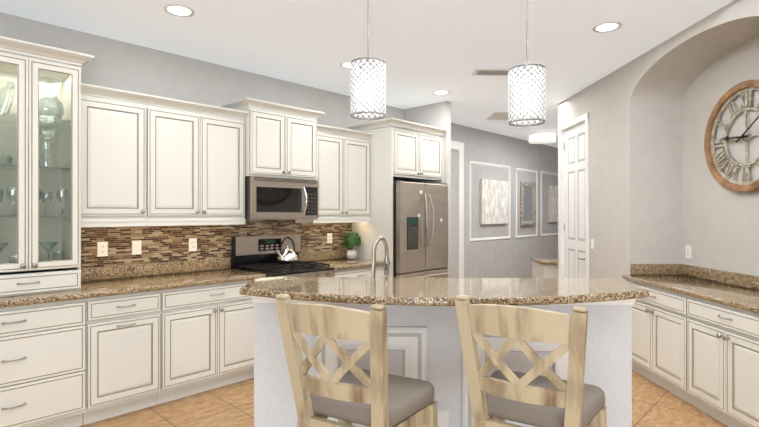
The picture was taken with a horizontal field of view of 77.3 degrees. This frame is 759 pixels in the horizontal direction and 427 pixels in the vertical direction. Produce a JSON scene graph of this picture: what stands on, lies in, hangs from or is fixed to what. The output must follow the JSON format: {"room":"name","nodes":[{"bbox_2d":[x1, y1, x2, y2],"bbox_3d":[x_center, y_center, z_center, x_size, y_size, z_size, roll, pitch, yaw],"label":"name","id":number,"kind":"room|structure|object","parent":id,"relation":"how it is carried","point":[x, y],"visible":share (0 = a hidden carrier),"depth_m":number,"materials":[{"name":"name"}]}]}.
{"room":"kitchen","nodes":[
{"label":"kitchen","id":0,"kind":"room"},
{"bbox_2d":[0,12,403,268],"bbox_3d":[-2.802,0.014,3.298,0.120,2.870,9.100,0,0,44],"label":"wall","id":1,"kind":"structure","parent":0,"point":[118,64],"depth_m":4.22,"materials":[{"name":"paint"}]},
{"bbox_2d":[81,83,148,226],"bbox_3d":[-2.103,-0.415,3.667,0.369,1.030,0.478,0,0,44],"label":"upper cabinet","id":2,"kind":"object","parent":1,"relation":"attached to","point":[113,163],"visible":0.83,"depth_m":3.56,"materials":[{"name":"white paint"}]},
{"bbox_2d":[146,95,247,225],"bbox_3d":[-1.634,-0.415,4.151,0.369,1.030,0.866,0,0,44],"label":"upper cabinet","id":3,"kind":"object","parent":1,"relation":"attached to","point":[195,168],"visible":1,"depth_m":4.01,"materials":[{"name":"white paint"}]},
{"bbox_2d":[81,219,351,268],"bbox_3d":[-1.367,0.306,4.685,0.010,0.490,2.966,0,0,44],"label":"tile backsplash","id":4,"kind":"structure","parent":1,"relation":"attached to","point":[161,244],"depth_m":4.28,"materials":[{"name":"tile"}]},
{"bbox_2d":[97,242,107,256],"bbox_3d":[-2.215,0.285,3.795,0.008,0.116,0.072,0,0,44],"label":"outlet","id":5,"kind":"object","parent":4,"relation":"attached to","point":[102,248],"visible":1,"depth_m":3.79,"materials":[{"name":"white plastic"}]},
{"bbox_2d":[132,240,140,254],"bbox_3d":[-2.036,0.285,3.980,0.009,0.116,0.072,0,0,44],"label":"outlet","id":6,"kind":"object","parent":4,"relation":"attached to","point":[136,247],"visible":1,"depth_m":3.97,"materials":[{"name":"white plastic"}]},
{"bbox_2d":[189,238,196,250],"bbox_3d":[-1.701,0.285,4.326,0.008,0.116,0.072,0,0,44],"label":"outlet","id":7,"kind":"object","parent":4,"relation":"attached to","point":[192,244],"visible":1,"depth_m":4.33,"materials":[{"name":"white plastic"}]},
{"bbox_2d":[327,233,331,242],"bbox_3d":[-0.575,0.286,5.490,0.008,0.116,0.072,0,0,44],"label":"outlet","id":8,"kind":"object","parent":4,"relation":"attached to","point":[329,237],"visible":1,"depth_m":5.48,"materials":[{"name":"white plastic"}]},
{"bbox_2d":[222,97,324,179],"bbox_3d":[-1.036,-0.692,4.720,0.439,0.695,0.900,0,0,44],"label":"upper cabinet","id":9,"kind":"object","parent":1,"relation":"attached to","point":[280,144],"visible":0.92,"depth_m":4.54,"materials":[{"name":"white paint"}]},
{"bbox_2d":[245,176,318,219],"bbox_3d":[-1.018,-0.141,4.703,0.482,0.400,0.776,0,0,44],"label":"microwave","id":10,"kind":"object","parent":9,"relation":"attached to","point":[269,198],"visible":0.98,"depth_m":4.52,"materials":[{"name":"silver metal"}]},
{"bbox_2d":[311,124,372,222],"bbox_3d":[-0.497,-0.414,5.327,0.369,1.030,0.836,0,0,44],"label":"upper cabinet","id":11,"kind":"object","parent":1,"relation":"attached to","point":[343,170],"visible":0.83,"depth_m":5.22,"materials":[{"name":"white paint"}]},
{"bbox_2d":[348,118,447,276],"bbox_3d":[0.238,0.199,5.835,0.719,2.505,1.034,0,0,44],"label":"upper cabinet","id":12,"kind":"object","parent":1,"relation":"attached to","point":[404,155],"visible":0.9,"depth_m":5.49,"materials":[{"name":"white paint"}]},
{"bbox_2d":[0,0,733,147],"bbox_3d":[2.833,-1.446,2.996,9.600,0.050,16.500,0,0,44],"label":"ceiling","id":13,"kind":"structure","parent":0,"point":[424,50],"depth_m":3.81,"materials":[{"name":"white paint"}]},
{"bbox_2d":[163,4,194,16],"bbox_3d":[-1.402,-1.418,3.322,0.208,0.003,0.208,0,0,44],"label":"recessed light","id":14,"kind":"object","parent":13,"relation":"in","point":[178,10],"visible":1,"depth_m":3.31,"materials":[{"name":"white"}]},
{"bbox_2d":[340,61,359,67],"bbox_3d":[-0.276,-1.417,4.529,0.208,0.003,0.208,0,0,44],"label":"recessed light","id":15,"kind":"object","parent":13,"relation":"in","point":[347,64],"visible":0.58,"depth_m":4.51,"materials":[{"name":"white"}]},
{"bbox_2d":[350,0,385,119],"bbox_3d":[-0.064,-0.987,2.704,0.203,0.868,0.203,0,0,2],"label":"pendant light","id":16,"kind":"object","parent":13,"relation":"hanging from","point":[359,100],"visible":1,"depth_m":2.64,"materials":[{"name":"silver metal"}]},
{"bbox_2d":[433,90,449,94],"bbox_3d":[0.725,-1.416,5.564,0.208,0.003,0.208,0,0,44],"label":"recessed light","id":17,"kind":"object","parent":13,"relation":"in","point":[442,92],"visible":1,"depth_m":5.55,"materials":[{"name":"white"}]},
{"bbox_2d":[471,68,520,75],"bbox_3d":[1.170,-1.412,4.744,0.460,0.013,0.200,0,0,-1],"label":"ceiling vent","id":18,"kind":"object","parent":13,"relation":"in","point":[488,72],"visible":0.67,"depth_m":4.73,"materials":[{"name":"white metal"}]},
{"bbox_2d":[486,112,529,119],"bbox_3d":[1.906,-1.410,6.884,0.600,0.013,0.560,0,0,-1],"label":"ceiling access panel","id":19,"kind":"object","parent":13,"relation":"attached to","point":[499,116],"visible":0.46,"depth_m":6.86,"materials":[{"name":"white"}]},
{"bbox_2d":[508,0,545,126],"bbox_3d":[0.830,-0.964,2.674,0.203,0.913,0.203,0,0,2],"label":"pendant light","id":20,"kind":"object","parent":13,"relation":"hanging from","point":[536,108],"visible":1,"depth_m":2.60,"materials":[{"name":"silver metal"}]},
{"bbox_2d":[529,131,554,143],"bbox_3d":[2.864,-1.336,8.364,0.440,0.159,0.440,0,0,44],"label":"hall ceiling light","id":21,"kind":"object","parent":13,"relation":"attached to","point":[543,137],"visible":1,"depth_m":8.20,"materials":[{"name":"white glass"}]},
{"bbox_2d":[592,22,621,32],"bbox_3d":[1.733,-1.418,3.614,0.208,0.003,0.208,0,0,44],"label":"recessed light","id":22,"kind":"object","parent":13,"relation":"in","point":[605,27],"visible":1,"depth_m":3.62,"materials":[{"name":"white"}]},
{"bbox_2d":[79,369,727,426],"bbox_3d":[2.833,1.474,2.993,9.600,0.050,16.500,0,0,44],"label":"floor","id":23,"kind":"structure","parent":0,"point":[653,405],"depth_m":3.47,"materials":[{"name":"tile"}]},
{"bbox_2d":[0,299,85,426],"bbox_3d":[-2.447,1.009,3.107,0.651,0.880,0.780,0,0,44],"label":"base cabinet","id":24,"kind":"object","parent":23,"relation":"on","point":[42,364],"visible":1,"depth_m":3.01,"materials":[{"name":"white paint"}]},
{"bbox_2d":[83,290,160,424],"bbox_3d":[-2.005,1.010,3.564,0.651,0.880,0.488,0,0,44],"label":"base cabinet","id":25,"kind":"object","parent":23,"relation":"on","point":[122,353],"visible":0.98,"depth_m":3.35,"materials":[{"name":"white paint"}]},
{"bbox_2d":[157,280,253,403],"bbox_3d":[-1.527,1.010,4.058,0.651,0.880,0.883,0,0,44],"label":"base cabinet","id":26,"kind":"object","parent":23,"relation":"on","point":[206,337],"visible":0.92,"depth_m":3.79,"materials":[{"name":"white paint"}]},
{"bbox_2d":[0,258,265,307],"bbox_3d":[-1.978,0.499,3.597,0.644,0.138,2.177,0,0,44],"label":"countertop","id":27,"kind":"structure","parent":26,"relation":"on","point":[109,281],"depth_m":3.79,"materials":[{"name":"stone"}]},
{"bbox_2d":[0,36,94,296],"bbox_3d":[-2.429,-0.286,3.225,0.514,1.630,0.735,0,0,44],"label":"tall cabinet","id":28,"kind":"object","parent":27,"relation":"on","point":[26,230],"visible":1,"depth_m":3.24,"materials":[{"name":"white paint"}]},
{"bbox_2d":[0,76,67,262],"bbox_3d":[-2.436,-0.284,3.230,0.236,1.305,0.531,0,0,44],"label":"glassware","id":29,"kind":"object","parent":28,"relation":"in","point":[9,159],"depth_m":3.28,"materials":[{"name":"clear glass"}]},
{"bbox_2d":[231,234,334,276],"bbox_3d":[-0.914,0.838,4.617,0.717,1.225,0.758,0,0,44],"label":"range","id":30,"kind":"object","parent":23,"relation":"on","point":[256,254],"visible":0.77,"depth_m":4.63,"materials":[{"name":"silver metal"}]},
{"bbox_2d":[275,237,298,263],"bbox_3d":[-0.944,0.366,4.786,0.224,0.263,0.262,0,0,44],"label":"kettle","id":31,"kind":"object","parent":30,"relation":"on","point":[287,255],"visible":1,"depth_m":4.73,"materials":[{"name":"silver metal"}]},
{"bbox_2d":[275,294,437,426],"bbox_3d":[-0.075,0.872,1.814,0.463,1.156,0.505,0,0,29],"label":"bar stool","id":32,"kind":"object","parent":23,"relation":"on","point":[348,392],"visible":1,"depth_m":1.67,"materials":[{"name":"brown wood"}]},
{"bbox_2d":[334,265,387,276],"bbox_3d":[-0.393,1.011,5.230,0.651,0.880,0.828,0,0,44],"label":"base cabinet","id":33,"kind":"object","parent":23,"relation":"on","point":[361,272],"visible":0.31,"depth_m":5.02,"materials":[{"name":"white paint"}]},
{"bbox_2d":[298,249,389,269],"bbox_3d":[-0.397,0.500,5.231,0.644,0.138,0.833,0,0,44],"label":"countertop","id":34,"kind":"structure","parent":33,"relation":"on","point":[337,259],"depth_m":5.25,"materials":[{"name":"stone"}]},
{"bbox_2d":[342,229,360,258],"bbox_3d":[-0.324,0.357,5.552,0.228,0.348,0.232,0,0,44],"label":"potted plant","id":35,"kind":"object","parent":34,"relation":"on","point":[352,238],"visible":1,"depth_m":5.50,"materials":[{"name":"green plant"}]},
{"bbox_2d":[393,180,448,277],"bbox_3d":[0.309,0.533,5.812,0.814,1.813,0.904,0,0,44],"label":"refrigerator","id":36,"kind":"object","parent":23,"relation":"on","point":[420,230],"visible":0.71,"depth_m":5.50,"materials":[{"name":"silver metal"}]},
{"bbox_2d":[250,296,635,426],"bbox_3d":[0.322,0.917,2.752,2.027,1.064,0.774,0,0,2],"label":"kitchen island","id":37,"kind":"object","parent":23,"relation":"on","point":[424,342],"visible":0.35,"depth_m":2.42,"materials":[{"name":"paint"}]},
{"bbox_2d":[239,277,648,305],"bbox_3d":[0.304,0.366,2.272,1.987,0.036,0.640,0,0,2],"label":"bar","id":38,"kind":"object","parent":37,"relation":"on","point":[408,291],"visible":0.9,"depth_m":2.17,"materials":[{"name":"stone"}]},
{"bbox_3d":[0.326,0.644,2.865,1.939,0.230,0.609,0,0,2],"label":"kitchen island","id":39,"kind":"object","parent":37,"relation":"on","visible":0},
{"bbox_2d":[371,236,388,276],"bbox_3d":[-0.002,0.330,2.747,0.117,0.396,0.222,0,0,2],"label":"faucet","id":40,"kind":"object","parent":39,"relation":"on","point":[386,258],"visible":0.62,"depth_m":2.74,"materials":[{"name":"silver metal"}]},
{"bbox_2d":[455,294,606,426],"bbox_3d":[0.578,0.872,1.782,0.463,1.156,0.505,0,0,32],"label":"bar stool","id":41,"kind":"object","parent":23,"relation":"on","point":[532,397],"visible":1,"depth_m":1.63,"materials":[{"name":"beige wood"}]},
{"bbox_2d":[530,257,557,277],"bbox_3d":[2.902,1.073,7.150,1.070,0.760,0.650,0,0,2],"label":"desk","id":42,"kind":"object","parent":23,"relation":"on","point":[544,267],"visible":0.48,"depth_m":6.96,"materials":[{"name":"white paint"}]},
{"bbox_2d":[626,280,696,407],"bbox_3d":[2.543,1.030,3.980,0.590,0.840,0.875,0,0,-1],"label":"base cabinet","id":43,"kind":"object","parent":23,"relation":"on","point":[660,317],"visible":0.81,"depth_m":3.84,"materials":[{"name":"white paint"}]},
{"bbox_2d":[622,264,758,313],"bbox_3d":[2.559,0.539,3.588,0.570,0.138,1.694,0,0,-1],"label":"countertop","id":44,"kind":"structure","parent":43,"relation":"on","point":[735,290],"depth_m":3.81,"materials":[{"name":"stone"}]},
{"bbox_2d":[687,296,758,426],"bbox_3d":[2.556,1.029,3.149,0.590,0.840,0.783,0,0,-1],"label":"base cabinet","id":45,"kind":"object","parent":23,"relation":"on","point":[722,363],"visible":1,"depth_m":3.17,"materials":[{"name":"white paint"}]},
{"bbox_2d":[404,101,450,277],"bbox_3d":[0.624,0.017,6.248,0.700,2.870,0.095,0,0,44],"label":"wall","id":46,"kind":"structure","parent":0,"point":[438,114],"depth_m":6.03,"materials":[{"name":"paint"}]},
{"bbox_2d":[451,123,557,277],"bbox_3d":[2.869,0.020,9.291,0.135,2.870,7.400,0,0,44],"label":"wall","id":47,"kind":"structure","parent":0,"point":[508,258],"depth_m":8.49,"materials":[{"name":"paint"}]},
{"bbox_2d":[451,140,463,277],"bbox_3d":[0.881,0.158,7.144,0.022,2.590,1.350,0,0,44],"label":"door frame","id":48,"kind":"structure","parent":47,"relation":"attached to","point":[458,146],"depth_m":7.55,"materials":[{"name":"white wood"}]},
{"bbox_2d":[480,179,507,223],"bbox_3d":[2.012,-0.201,8.297,0.044,0.760,0.880,0,0,44],"label":"canvas art","id":49,"kind":"object","parent":47,"relation":"attached to","point":[493,201],"visible":1,"depth_m":8.23,"materials":[{"name":"beige fabric"}]},
{"bbox_2d":[469,161,557,241],"bbox_3d":[2.804,-0.200,9.138,0.014,1.330,3.810,0,0,44],"label":"trim","id":50,"kind":"structure","parent":47,"relation":"attached to","point":[509,236],"depth_m":8.72,"materials":[{"name":"white wood"}]},
{"bbox_2d":[520,181,535,225],"bbox_3d":[2.885,-0.185,9.192,0.053,0.860,0.580,0,0,44],"label":"mirror","id":51,"kind":"object","parent":47,"relation":"attached to","point":[527,203],"visible":1,"depth_m":9.18,"materials":[{"name":"brown wood"}]},
{"bbox_2d":[548,185,557,221],"bbox_3d":[3.792,-0.205,10.137,0.044,0.760,0.800,0,0,44],"label":"canvas art","id":52,"kind":"object","parent":47,"relation":"attached to","point":[552,203],"visible":0.57,"depth_m":9.93,"materials":[{"name":"beige fabric"}]},
{"bbox_2d":[558,0,758,280],"bbox_3d":[2.686,0.013,1.799,0.600,2.870,8.716,0,0,-1],"label":"wall","id":53,"kind":"structure","parent":0,"point":[659,193],"depth_m":4.41,"materials":[{"name":"paint"}]},
{"bbox_2d":[558,113,588,277],"bbox_3d":[2.312,0.166,5.685,0.017,2.572,0.824,0,0,-1],"label":"door frame","id":54,"kind":"structure","parent":53,"relation":"attached to","point":[583,117],"depth_m":5.32,"materials":[{"name":"white wood"}]},
{"bbox_2d":[564,122,584,277],"bbox_3d":[2.344,0.195,5.685,0.102,2.498,0.694,0,0,-1],"label":"pantry door","id":55,"kind":"structure","parent":54,"relation":"attached to","point":[574,201],"depth_m":5.74,"materials":[{"name":"white wood"}]},
{"bbox_2d":[591,239,593,249],"bbox_3d":[2.325,0.335,5.179,0.009,0.116,0.072,0,0,-1],"label":"light switch","id":56,"kind":"object","parent":53,"relation":"attached to","point":[592,243],"visible":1,"depth_m":5.17,"materials":[{"name":"white plastic"}]},
{"bbox_2d":[686,245,691,257],"bbox_3d":[2.829,0.350,4.343,0.008,0.116,0.072,0,0,-1],"label":"outlet","id":57,"kind":"object","parent":53,"relation":"attached to","point":[688,251],"visible":1,"depth_m":4.34,"materials":[{"name":"white plastic"}]},
{"bbox_2d":[704,80,758,191],"bbox_3d":[2.813,-0.590,3.654,0.060,0.850,0.850,0,0,-1],"label":"wall clock","id":58,"kind":"object","parent":53,"relation":"attached to","point":[743,90],"visible":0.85,"depth_m":3.79,"materials":[{"name":"brown wood"}]}
]}

